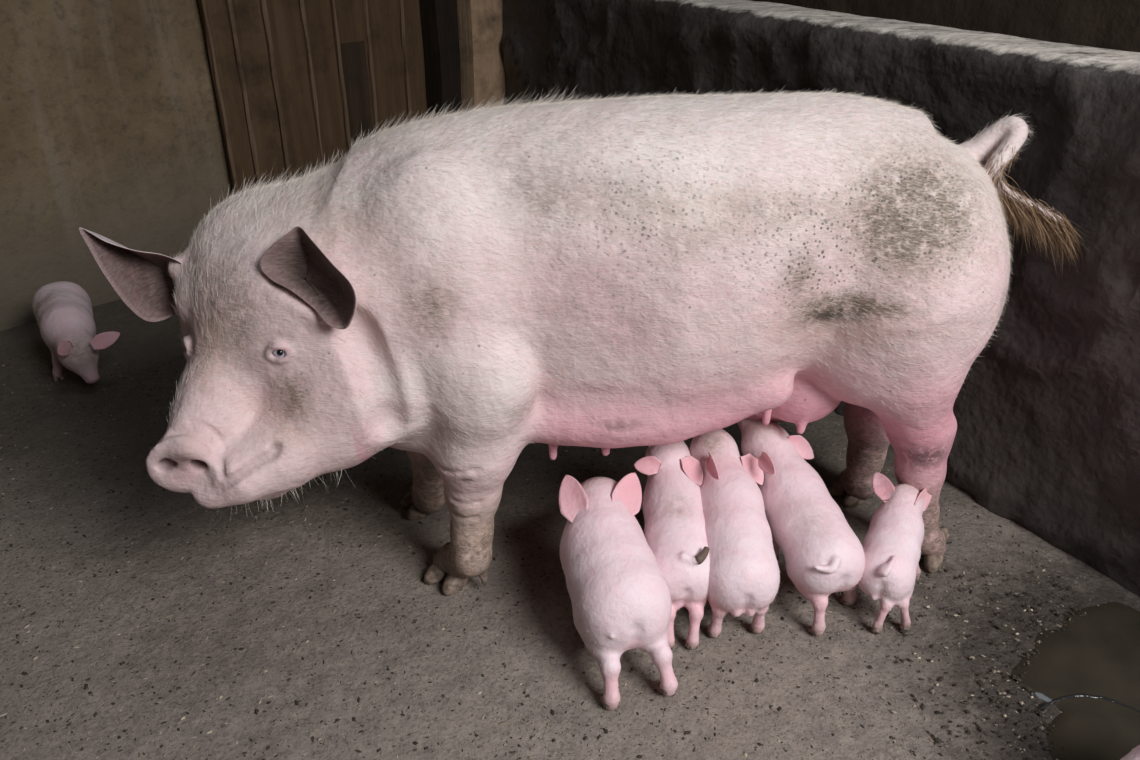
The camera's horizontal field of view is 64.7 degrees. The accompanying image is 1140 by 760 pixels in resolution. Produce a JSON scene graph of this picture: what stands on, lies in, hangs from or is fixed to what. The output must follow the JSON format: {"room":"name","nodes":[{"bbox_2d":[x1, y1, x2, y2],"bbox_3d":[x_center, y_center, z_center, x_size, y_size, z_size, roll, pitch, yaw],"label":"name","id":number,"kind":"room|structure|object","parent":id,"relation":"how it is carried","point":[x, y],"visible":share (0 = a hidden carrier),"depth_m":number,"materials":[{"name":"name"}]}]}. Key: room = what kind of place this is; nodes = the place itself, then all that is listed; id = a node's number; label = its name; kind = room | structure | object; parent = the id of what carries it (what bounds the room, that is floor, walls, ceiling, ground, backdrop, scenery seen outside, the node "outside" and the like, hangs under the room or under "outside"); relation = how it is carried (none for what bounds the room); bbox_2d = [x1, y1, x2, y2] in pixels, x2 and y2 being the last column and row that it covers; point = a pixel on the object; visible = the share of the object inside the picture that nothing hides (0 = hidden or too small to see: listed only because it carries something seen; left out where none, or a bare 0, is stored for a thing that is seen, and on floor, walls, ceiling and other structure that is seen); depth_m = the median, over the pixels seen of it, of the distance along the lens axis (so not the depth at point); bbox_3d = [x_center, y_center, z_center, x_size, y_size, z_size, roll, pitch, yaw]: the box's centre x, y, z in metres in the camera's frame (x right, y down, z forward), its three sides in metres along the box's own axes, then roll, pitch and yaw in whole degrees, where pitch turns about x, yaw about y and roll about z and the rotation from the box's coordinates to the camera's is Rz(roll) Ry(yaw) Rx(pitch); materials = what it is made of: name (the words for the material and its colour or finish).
{"room":"farm building","nodes":[
{"label":"farm building","id":0,"kind":"room"},
{"bbox_2d":[0,0,232,330],"bbox_3d":[-1.603,-1.636,2.479,0.262,3.054,6.750,24,37,38],"label":"wall","id":1,"kind":"structure","parent":0,"point":[110,127],"depth_m":2.87,"materials":[{"name":"paint"}]},
{"bbox_2d":[0,299,1139,759],"bbox_3d":[0.250,-0.234,2.992,9.500,0.006,8.500,0,28,0],"label":"floor","id":2,"kind":"structure","parent":0,"point":[140,339],"depth_m":1.69,"materials":[{"name":"concrete"}]},
{"bbox_2d":[32,281,119,383],"bbox_3d":[-1.419,-0.138,2.565,0.169,0.229,0.473,-20,34,-33],"label":"piglet","id":3,"kind":"object","parent":2,"relation":"on","point":[62,310],"visible":1,"depth_m":2.45,"materials":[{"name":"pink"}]},
{"bbox_2d":[198,0,427,195],"bbox_3d":[-0.892,-1.720,3.014,0.053,2.600,0.898,24,36,38],"label":"wooden door","id":4,"kind":"structure","parent":2,"relation":"on","point":[295,82],"depth_m":3.27,"materials":[{"name":"brown wood"}]},
{"bbox_2d":[419,0,461,117],"bbox_3d":[-0.517,-1.869,3.293,0.146,2.600,0.107,25,37,38],"label":"door gap","id":5,"kind":"object","parent":2,"relation":"on","point":[439,18],"visible":0.45,"depth_m":3.55,"materials":[{"name":"black"}]},
{"bbox_2d":[457,0,504,111],"bbox_3d":[-0.373,-1.913,3.374,0.225,2.600,0.206,24,36,38],"label":"timber post","id":6,"kind":"object","parent":2,"relation":"on","point":[479,21],"visible":0.28,"depth_m":3.58,"materials":[{"name":"brown wood"}]},
{"bbox_2d":[0,356,1125,759],"bbox_3d":[-0.093,0.373,1.846,3.224,0.013,1.904,0,28,0],"label":"litter","id":7,"kind":"object","parent":2,"relation":"on","point":[938,740],"visible":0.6,"depth_m":1.65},
{"bbox_2d":[79,87,1089,595],"bbox_3d":[0.103,-0.071,1.686,1.788,0.937,0.551,-4,28,-7],"label":"sow","id":8,"kind":"object","parent":2,"relation":"on","point":[459,292],"visible":0.98,"depth_m":1.43,"materials":[{"name":"white"}]},
{"bbox_2d":[559,473,677,709],"bbox_3d":[0.068,0.337,1.636,0.176,0.273,0.446,-5,29,-10],"label":"piglet","id":9,"kind":"object","parent":2,"relation":"on","point":[620,596],"visible":1,"depth_m":1.51,"materials":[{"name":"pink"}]},
{"bbox_2d":[634,441,709,648],"bbox_3d":[0.194,0.284,1.718,0.146,0.280,0.370,0,28,0],"label":"piglet","id":10,"kind":"object","parent":2,"relation":"on","point":[674,528],"visible":0.75,"depth_m":1.63,"materials":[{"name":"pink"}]},
{"bbox_2d":[689,429,779,637],"bbox_3d":[0.305,0.280,1.727,0.147,0.287,0.410,0,28,0],"label":"piglet","id":11,"kind":"object","parent":2,"relation":"on","point":[744,573],"visible":0.85,"depth_m":1.61,"materials":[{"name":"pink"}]},
{"bbox_2d":[737,418,865,635],"bbox_3d":[0.438,0.262,1.758,0.157,0.286,0.401,-8,29,-15],"label":"piglet","id":12,"kind":"object","parent":2,"relation":"on","point":[823,555],"visible":0.87,"depth_m":1.65,"materials":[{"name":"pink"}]},
{"bbox_2d":[857,472,931,633],"bbox_3d":[0.615,0.328,1.715,0.124,0.206,0.272,11,30,20],"label":"piglet","id":13,"kind":"object","parent":2,"relation":"on","point":[892,543],"visible":0.95,"depth_m":1.65,"materials":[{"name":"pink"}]},
{"bbox_2d":[1011,602,1139,759],"bbox_3d":[1.004,0.547,1.521,0.507,0.012,0.521,0,28,0],"label":"puddle","id":14,"kind":"object","parent":2,"relation":"on","point":[1089,670],"visible":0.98,"depth_m":1.56,"materials":[{"name":"liquid"}]},
{"bbox_2d":[1120,745,1139,759],"bbox_3d":[0.840,0.580,1.245,0.226,0.214,0.135,-13,31,-23],"label":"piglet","id":15,"kind":"object","parent":2,"relation":"on","point":[1134,754],"visible":1,"depth_m":1.24,"materials":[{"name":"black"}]},
{"bbox_2d":[501,0,1139,596],"bbox_3d":[0.960,-0.195,1.962,0.250,0.998,5.200,-15,31,-26],"label":"wall","id":16,"kind":"structure","parent":0,"point":[1046,441],"depth_m":1.86,"materials":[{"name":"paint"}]},
{"bbox_2d":[750,0,1139,51],"bbox_3d":[2.336,-1.424,2.508,0.212,2.653,7.500,-15,31,-26],"label":"wall","id":17,"kind":"structure","parent":0,"point":[1106,24],"depth_m":3.48,"materials":[{"name":"brown paint"}]}
]}

